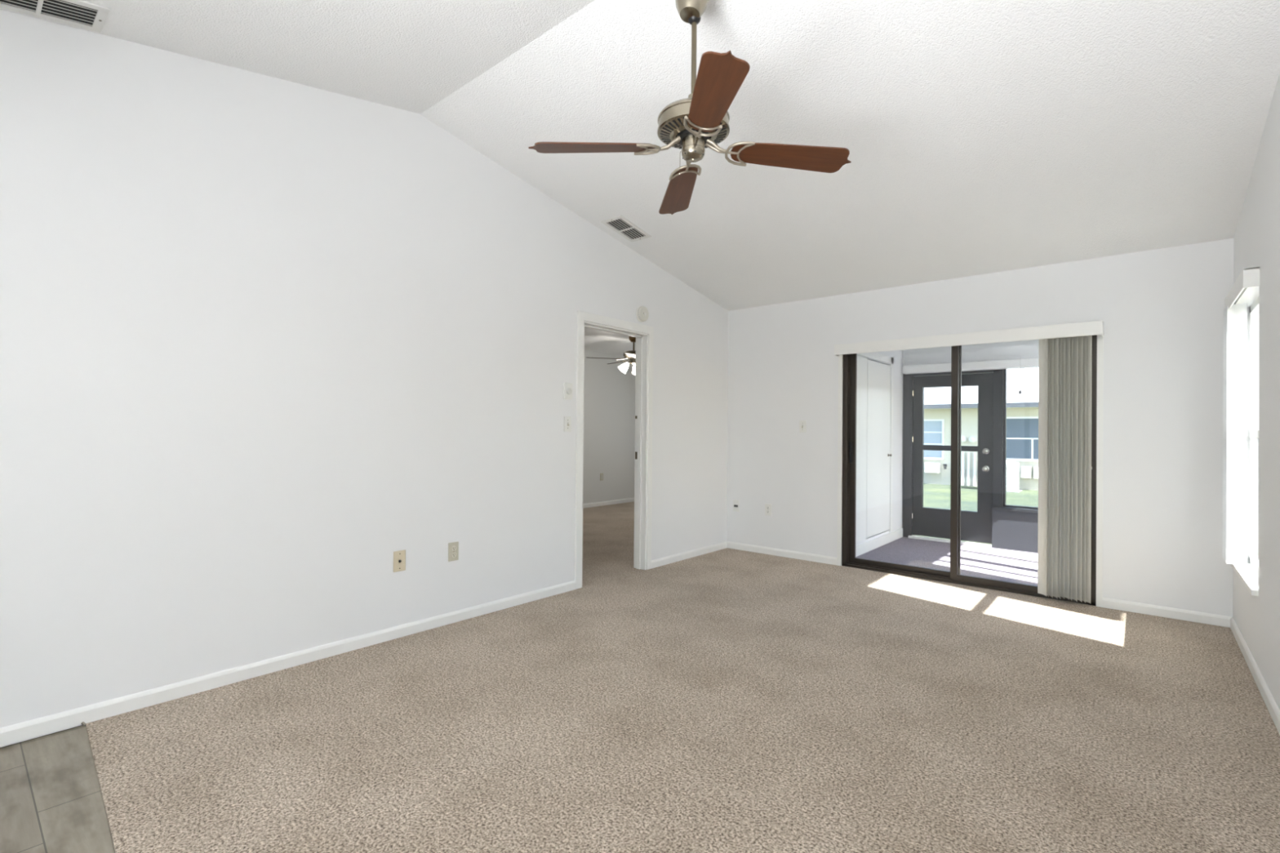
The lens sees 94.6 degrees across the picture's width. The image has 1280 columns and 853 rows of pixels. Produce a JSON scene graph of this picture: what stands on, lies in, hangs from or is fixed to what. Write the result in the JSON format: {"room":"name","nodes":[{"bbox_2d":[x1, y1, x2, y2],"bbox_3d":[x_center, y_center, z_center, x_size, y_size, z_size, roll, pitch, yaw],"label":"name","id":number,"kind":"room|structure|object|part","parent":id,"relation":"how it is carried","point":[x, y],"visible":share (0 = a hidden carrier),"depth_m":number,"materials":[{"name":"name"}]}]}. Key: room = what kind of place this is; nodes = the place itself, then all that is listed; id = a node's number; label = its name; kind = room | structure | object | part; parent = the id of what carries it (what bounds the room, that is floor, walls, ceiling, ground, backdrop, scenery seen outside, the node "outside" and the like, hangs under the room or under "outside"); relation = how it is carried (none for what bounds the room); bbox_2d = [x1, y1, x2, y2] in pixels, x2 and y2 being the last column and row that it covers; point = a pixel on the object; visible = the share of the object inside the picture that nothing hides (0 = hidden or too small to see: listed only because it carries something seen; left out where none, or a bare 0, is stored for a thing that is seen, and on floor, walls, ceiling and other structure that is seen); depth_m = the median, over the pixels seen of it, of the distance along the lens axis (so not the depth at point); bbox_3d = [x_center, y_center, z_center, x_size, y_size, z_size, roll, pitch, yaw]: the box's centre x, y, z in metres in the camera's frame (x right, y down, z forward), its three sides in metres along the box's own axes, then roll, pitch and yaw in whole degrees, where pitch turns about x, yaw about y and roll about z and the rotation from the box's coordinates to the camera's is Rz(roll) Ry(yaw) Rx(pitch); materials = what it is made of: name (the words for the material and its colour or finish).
{"room":"empty living room","nodes":[
{"label":"empty living room","id":0,"kind":"room"},
{"bbox_2d":[0,8,728,747],"bbox_3d":[-1.824,-0.325,2.997,0.120,3.176,8.600,0,0,40],"label":"wall","id":1,"kind":"structure","parent":0,"point":[265,341],"depth_m":2.89,"materials":[{"name":"white paint"}]},
{"bbox_2d":[0,541,727,746],"bbox_3d":[-1.833,1.177,2.889,0.013,0.067,8.456,0,0,40],"label":"baseboard","id":2,"kind":"structure","parent":1,"relation":"attached to","point":[9,735],"depth_m":2.87,"materials":[{"name":"white paint"}]},
{"bbox_2d":[393,550,405,572],"bbox_3d":[-1.387,0.778,3.412,0.018,0.118,0.072,0,0,40],"label":"cable jack","id":3,"kind":"object","parent":1,"relation":"attached to","point":[399,557],"visible":1,"depth_m":3.41,"materials":[{"name":"beige plastic"}]},
{"bbox_2d":[448,541,458,561],"bbox_3d":[-1.162,0.779,3.681,0.012,0.115,0.070,0,0,40],"label":"wall outlet","id":4,"kind":"object","parent":1,"relation":"attached to","point":[453,548],"visible":1,"depth_m":3.68,"materials":[{"name":"beige plastic"}]},
{"bbox_2d":[451,551,456,557],"bbox_3d":[-1.160,0.799,3.680,0.005,0.033,0.033,0,0,40],"label":"socket","id":5,"kind":"object","parent":4,"relation":"attached to","point":[453,553],"depth_m":3.68,"materials":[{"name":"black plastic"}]},
{"bbox_2d":[451,545,456,551],"bbox_3d":[-1.160,0.759,3.680,0.005,0.033,0.033,0,0,40],"label":"socket","id":6,"kind":"object","parent":4,"relation":"attached to","point":[453,547],"depth_m":3.68,"materials":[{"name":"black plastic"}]},
{"bbox_2d":[563,382,572,399],"bbox_3d":[-0.530,-0.263,4.405,0.031,0.124,0.080,0,0,40],"label":"thermostat","id":7,"kind":"object","parent":1,"relation":"attached to","point":[567,386],"visible":1,"depth_m":4.39,"materials":[{"name":"white plastic"}]},
{"bbox_2d":[564,416,571,431],"bbox_3d":[-0.537,-0.018,4.408,0.020,0.115,0.070,0,0,40],"label":"light switch","id":8,"kind":"object","parent":1,"relation":"attached to","point":[567,420],"visible":1,"depth_m":4.41,"materials":[{"name":"white plastic"}]},
{"bbox_2d":[574,311,653,589],"bbox_3d":[-0.237,0.181,4.861,0.139,2.112,0.907,0,0,40],"label":"door frame","id":9,"kind":"structure","parent":1,"relation":"attached to","point":[643,334],"depth_m":5.12,"materials":[{"name":"white paint"}]},
{"bbox_2d":[635,306,648,322],"bbox_3d":[0.026,-0.962,5.044,0.049,0.136,0.136,0,0,40],"label":"smoke detector","id":10,"kind":"object","parent":1,"relation":"attached to","point":[642,312],"visible":1,"depth_m":5.02,"materials":[{"name":"white plastic"}]},
{"bbox_2d":[582,350,635,503],"bbox_3d":[-1.665,0.026,8.236,0.100,2.540,5.600,0,0,40],"label":"wall","id":11,"kind":"structure","parent":0,"point":[609,393],"depth_m":9.51,"materials":[{"name":"white paint"}]},
{"bbox_2d":[600,473,603,480],"bbox_3d":[-0.608,0.802,9.400,0.010,0.115,0.070,0,0,40],"label":"wall outlet","id":12,"kind":"object","parent":11,"relation":"attached to","point":[601,474],"visible":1,"depth_m":9.39,"materials":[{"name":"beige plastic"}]},
{"bbox_2d":[582,497,634,508],"bbox_3d":[-1.633,1.211,8.192,0.013,0.067,5.600,0,0,40],"label":"baseboard","id":13,"kind":"structure","parent":11,"relation":"attached to","point":[628,500],"depth_m":9.50,"materials":[{"name":"white paint"}]},
{"bbox_2d":[584,327,635,355],"bbox_3d":[-0.443,-1.240,7.215,3.279,0.100,5.800,0,0,40],"label":"ceiling","id":14,"kind":"structure","parent":0,"point":[596,340],"depth_m":8.32,"materials":[{"name":"white paint"}]},
{"bbox_2d":[586,336,635,374],"bbox_3d":[-0.054,-0.935,7.751,1.210,0.497,1.153,0,0,40],"label":"ceiling fan","id":15,"kind":"object","parent":14,"relation":"hanging from","point":[630,355],"visible":0.56,"depth_m":7.66,"materials":[{"name":"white metal"}]},
{"bbox_3d":[-0.475,-0.881,7.619,0.430,0.006,0.130,1,9,-14],"label":"blade","id":16,"kind":"part","parent":15,"relation":"part of","materials":[{"name":"brown wood"}]},
{"bbox_3d":[-0.224,-0.763,7.684,0.129,0.149,0.139,0,0,40],"label":"lamp shade","id":17,"kind":"part","parent":15,"relation":"part of","materials":[{"name":"white glass"}]},
{"bbox_3d":[-0.110,-0.879,7.313,0.130,0.006,0.430,9,0,4],"label":"blade","id":18,"kind":"part","parent":15,"relation":"part of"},
{"bbox_3d":[-0.054,-0.760,7.855,0.126,0.149,0.142,0,0,40],"label":"lamp shade","id":19,"kind":"part","parent":15,"relation":"part of","materials":[{"name":"white glass"}]},
{"bbox_2d":[0,501,1279,852],"bbox_3d":[-0.815,1.286,3.758,7.300,0.120,11.300,0,0,40],"label":"floor","id":20,"kind":"structure","parent":0,"point":[725,700],"depth_m":2.34,"materials":[{"name":"beige carpet"}]},
{"bbox_2d":[0,0,1279,311],"bbox_3d":[-0.483,-1.442,1.610,3.953,1.115,9.000,0,0,40],"label":"ceiling","id":21,"kind":"structure","parent":0,"point":[980,136],"depth_m":3.00,"materials":[{"name":"white paint"}]},
{"bbox_2d":[0,0,110,32],"bbox_3d":[-2.245,-1.582,2.209,0.210,0.074,0.366,0,0,40],"label":"ceiling vent","id":22,"kind":"object","parent":21,"relation":"in","point":[81,14],"visible":1,"depth_m":2.26,"materials":[{"name":"white metal"}]},
{"bbox_2d":[600,215,651,242],"bbox_3d":[-0.106,-1.543,4.620,0.210,0.074,0.366,0,0,40],"label":"ceiling vent","id":23,"kind":"object","parent":21,"relation":"in","point":[620,224],"visible":1,"depth_m":4.61,"materials":[{"name":"white metal"}]},
{"bbox_2d":[528,0,851,214],"bbox_3d":[0.218,-1.428,2.394,0.976,0.820,0.976,0,0,40],"label":"ceiling fan","id":24,"kind":"object","parent":21,"relation":"hanging from","point":[699,122],"visible":1,"depth_m":2.36,"materials":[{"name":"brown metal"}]},
{"bbox_3d":[-0.191,-1.114,2.361,0.505,0.006,0.152,-2,12,-4],"label":"blade","id":25,"kind":"part","parent":24,"relation":"part of","materials":[{"name":"brown wood"}]},
{"bbox_3d":[0.184,-1.108,2.798,0.152,0.006,0.505,-12,-2,-5],"label":"blade","id":26,"kind":"part","parent":24,"relation":"part of","materials":[{"name":"brown wood"}]},
{"bbox_3d":[0.246,-1.113,1.986,0.152,0.006,0.505,13,1,-5],"label":"blade","id":27,"kind":"part","parent":24,"relation":"part of","materials":[{"name":"brown wood"}]},
{"bbox_3d":[0.621,-1.107,2.423,0.505,0.006,0.152,3,-13,-4],"label":"blade","id":28,"kind":"part","parent":24,"relation":"part of","materials":[{"name":"brown wood"}]},
{"bbox_2d":[855,350,903,546],"bbox_3d":[2.386,0.224,6.334,0.320,2.290,1.950,0,0,40],"label":"wall","id":29,"kind":"structure","parent":0,"point":[897,355],"depth_m":6.73,"materials":[{"name":"white paint"}]},
{"bbox_2d":[855,351,893,543],"bbox_3d":[2.348,0.192,6.039,0.093,1.930,1.410,0,0,40],"label":"door","id":30,"kind":"structure","parent":29,"relation":"in","point":[874,382],"depth_m":6.11,"materials":[{"name":"white paint"}]},
{"bbox_2d":[855,528,902,556],"bbox_3d":[2.460,1.221,6.167,0.014,0.103,1.810,0,0,40],"label":"baseboard","id":31,"kind":"structure","parent":29,"relation":"attached to","point":[865,547],"depth_m":6.20,"materials":[{"name":"white paint"}]},
{"bbox_2d":[905,339,1034,350],"bbox_3d":[3.600,-0.955,5.503,2.840,0.120,2.230,0,0,40],"label":"ceiling","id":32,"kind":"structure","parent":0,"point":[1032,340],"depth_m":6.37,"materials":[{"name":"white paint"}]},
{"bbox_2d":[902,339,1039,365],"bbox_3d":[4.146,-0.777,6.054,2.720,0.260,0.120,0,0,40],"label":"wall","id":33,"kind":"structure","parent":0,"point":[1026,348],"depth_m":6.39,"materials":[{"name":"white paint"}]},
{"bbox_2d":[902,363,951,373],"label":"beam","id":34,"kind":"structure","parent":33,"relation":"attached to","point":[943,367],"depth_m":6.63,"materials":[{"name":"white paint"}]},
{"bbox_2d":[902,368,1003,547],"bbox_3d":[3.468,0.307,6.580,1.000,1.953,0.173,0,0,40],"label":"door","id":35,"kind":"structure","parent":33,"relation":"in","point":[917,519],"depth_m":6.49,"materials":[{"name":"grey paint"}]},
{"bbox_3d":[3.694,0.455,6.318,0.068,0.068,0.069,0,0,40],"label":"knob","id":36,"kind":"part","parent":35,"relation":"part of","materials":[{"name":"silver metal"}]},
{"bbox_2d":[961,357,1038,371],"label":"roller shade","id":37,"kind":"object","parent":33,"relation":"attached to","point":[988,365],"depth_m":6.16,"materials":[{"name":"white paint"}]},
{"bbox_2d":[726,238,1234,617],"bbox_3d":[2.416,0.044,4.938,3.833,2.534,0.144,0,0,40],"label":"wall","id":38,"kind":"structure","parent":0,"point":[1160,311],"depth_m":4.13,"materials":[{"name":"white paint"}]},
{"bbox_2d":[733,499,739,511],"bbox_3d":[0.983,0.810,6.043,0.070,0.115,0.013,0,0,40],"label":"phone jack","id":39,"kind":"object","parent":38,"relation":"attached to","point":[735,503],"visible":1,"depth_m":6.04,"materials":[{"name":"white plastic"}]},
{"bbox_2d":[764,503,771,515],"bbox_3d":[1.260,0.818,5.808,0.070,0.115,0.012,0,0,40],"label":"wall outlet","id":40,"kind":"object","parent":38,"relation":"attached to","point":[767,506],"visible":1,"depth_m":5.80,"materials":[{"name":"white plastic"}]},
{"bbox_2d":[799,420,806,432],"bbox_3d":[1.535,-0.001,5.581,0.070,0.115,0.020,0,0,40],"label":"light switch","id":41,"kind":"object","parent":38,"relation":"attached to","point":[802,424],"visible":1,"depth_m":5.58,"materials":[{"name":"white plastic"}]},
{"bbox_2d":[834,320,1103,603],"bbox_3d":[2.489,0.250,4.713,1.895,1.963,0.100,0,0,40],"label":"vertical blind","id":42,"kind":"object","parent":38,"relation":"attached to","point":[1065,350],"visible":1,"depth_m":4.25,"materials":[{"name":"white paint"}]},
{"bbox_2d":[841,334,1097,605],"bbox_3d":[2.562,0.269,4.797,1.822,1.985,0.137,0,0,40],"label":"door","id":43,"kind":"structure","parent":38,"relation":"in","point":[850,361],"depth_m":4.79,"materials":[{"name":"brown metal"}]},
{"bbox_3d":[1.911,0.234,5.347,0.016,0.190,0.032,0,0,40],"label":"handle","id":44,"kind":"part","parent":43,"relation":"part of","materials":[{"name":"black plastic"}]},
{"bbox_3d":[2.261,0.268,5.089,0.904,1.941,0.030,0,0,40],"label":"fixed panel","id":45,"kind":"part","parent":43,"relation":"part of","materials":[{"name":"clear glass"}]},
{"bbox_3d":[2.864,0.270,4.498,0.895,1.941,0.030,0,0,40],"label":"sliding panel","id":46,"kind":"part","parent":43,"relation":"part of","materials":[{"name":"clear glass"}]},
{"bbox_2d":[836,334,1103,607],"bbox_3d":[2.520,0.268,4.747,1.894,1.984,0.016,0,0,40],"label":"door frame","id":47,"kind":"structure","parent":38,"relation":"attached to","point":[1100,401],"depth_m":4.15,"materials":[{"name":"white paint"}]},
{"bbox_2d":[726,541,1231,627],"bbox_3d":[2.309,1.226,4.910,3.713,0.067,0.013,0,0,40],"label":"baseboard","id":48,"kind":"structure","parent":38,"relation":"attached to","point":[1142,608],"depth_m":4.03,"materials":[{"name":"white paint"}]},
{"bbox_2d":[991,506,1038,552],"bbox_3d":[4.471,1.091,5.737,1.805,0.485,0.205,0,0,40],"label":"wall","id":49,"kind":"structure","parent":0,"point":[1013,528],"depth_m":6.12,"materials":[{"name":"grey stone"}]},
{"bbox_2d":[1003,368,1038,509],"bbox_3d":[4.480,0.103,5.752,1.616,1.497,0.050,0,0,40],"label":"window","id":50,"kind":"structure","parent":49,"relation":"in","point":[1004,370],"depth_m":6.25,"materials":[{"name":"grey paint"}]},
{"bbox_2d":[1232,73,1279,710],"bbox_3d":[1.051,-0.316,0.461,0.120,3.176,8.456,0,0,40],"label":"wall","id":51,"kind":"structure","parent":0,"point":[1257,234],"depth_m":2.73,"materials":[{"name":"white paint"}]},
{"bbox_2d":[1230,297,1258,596],"bbox_3d":[3.369,0.059,3.239,0.110,1.569,0.900,0,0,40],"label":"window","id":52,"kind":"structure","parent":51,"relation":"in","point":[1248,574],"depth_m":3.47,"materials":[{"name":"white"}]},
{"bbox_2d":[1222,266,1259,564],"bbox_3d":[3.316,0.006,3.256,0.083,1.575,0.896,0,0,40],"label":"vertical blind","id":53,"kind":"object","parent":52,"relation":"attached to","point":[1234,313],"visible":1,"depth_m":3.42,"materials":[{"name":"white paint"}]},
{"bbox_3d":[3.320,-0.726,3.245,0.028,0.030,0.830,0,0,40],"label":"head rail","id":54,"kind":"part","parent":53,"relation":"part of","materials":[{"name":"white plastic"}]},
{"bbox_3d":[3.353,0.829,3.242,0.085,0.028,0.900,0,0,40],"label":"sill","id":55,"kind":"part","parent":52,"relation":"part of","materials":[{"name":"white paint"}]},
{"bbox_3d":[3.398,0.047,3.214,0.034,1.545,0.900,0,0,40],"label":"frame","id":56,"kind":"part","parent":52,"relation":"part of","materials":[{"name":"white"}]},
{"bbox_3d":[3.397,0.422,3.211,0.004,0.725,0.840,0,0,40],"label":"pane","id":57,"kind":"part","parent":52,"relation":"part of","materials":[{"name":"clear glass"}]},
{"bbox_3d":[3.408,-0.333,3.212,0.004,0.715,0.840,0,0,40],"label":"pane","id":58,"kind":"part","parent":52,"relation":"part of","materials":[{"name":"clear glass"}]},
{"bbox_2d":[1230,617,1279,734],"bbox_3d":[0.987,1.187,0.494,0.013,0.067,8.456,0,0,40],"label":"baseboard","id":59,"kind":"structure","parent":51,"relation":"attached to","point":[1267,696],"depth_m":2.85,"materials":[{"name":"white paint"}]},
{"label":"outside","id":60,"kind":"structure","parent":0,"visible":0},
{"bbox_2d":[915,483,1038,544],"bbox_3d":[7.424,1.625,16.475,40.000,0.240,20.000,0,0,40],"label":"ground","id":61,"kind":"structure","parent":60,"point":[935,495],"depth_m":14.33,"materials":[{"name":"green plant"}]},
{"bbox_2d":[923,367,1038,490],"bbox_3d":[11.525,-0.516,18.979,17.000,4.723,5.586,0,0,40],"label":"house","id":62,"kind":"structure","parent":61,"relation":"on","point":[1022,409],"depth_m":17.48,"materials":[{"name":"beige paint"}]},
{"bbox_2d":[924,462,940,473],"bbox_3d":[8.923,1.258,18.023,0.380,0.300,0.304,0,0,40],"label":"window air conditioner","id":63,"kind":"object","parent":62,"relation":"attached to","point":[935,468],"visible":1,"depth_m":17.90,"materials":[{"name":"white"}]},
{"bbox_2d":[925,463,937,469],"bbox_3d":[8.828,1.211,17.910,0.320,0.150,0.008,0,0,40],"label":"grille","id":64,"kind":"object","parent":63,"relation":"attached to","point":[928,466],"depth_m":17.90,"materials":[{"name":"grey"}]},
{"bbox_2d":[1020,466,1031,478],"bbox_3d":[10.798,1.280,16.515,0.250,0.330,0.176,0,0,40],"label":"utility box","id":65,"kind":"object","parent":62,"relation":"attached to","point":[1025,471],"visible":1,"depth_m":16.45,"materials":[{"name":"beige metal"}]},
{"bbox_3d":[10.744,1.279,16.451,0.210,0.290,0.010,0,0,40],"label":"box door","id":66,"kind":"part","parent":65,"relation":"part of","materials":[{"name":"white"}]},
{"bbox_2d":[1033,466,1038,479],"bbox_3d":[11.032,1.281,16.316,0.255,0.330,0.176,0,0,40],"label":"utility box","id":67,"kind":"object","parent":62,"relation":"attached to","point":[1035,468],"visible":0.44,"depth_m":16.29,"materials":[{"name":"beige metal"}]},
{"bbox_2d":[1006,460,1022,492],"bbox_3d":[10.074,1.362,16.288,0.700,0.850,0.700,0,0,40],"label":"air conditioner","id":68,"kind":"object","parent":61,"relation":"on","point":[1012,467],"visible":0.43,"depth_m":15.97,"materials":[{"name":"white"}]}
]}

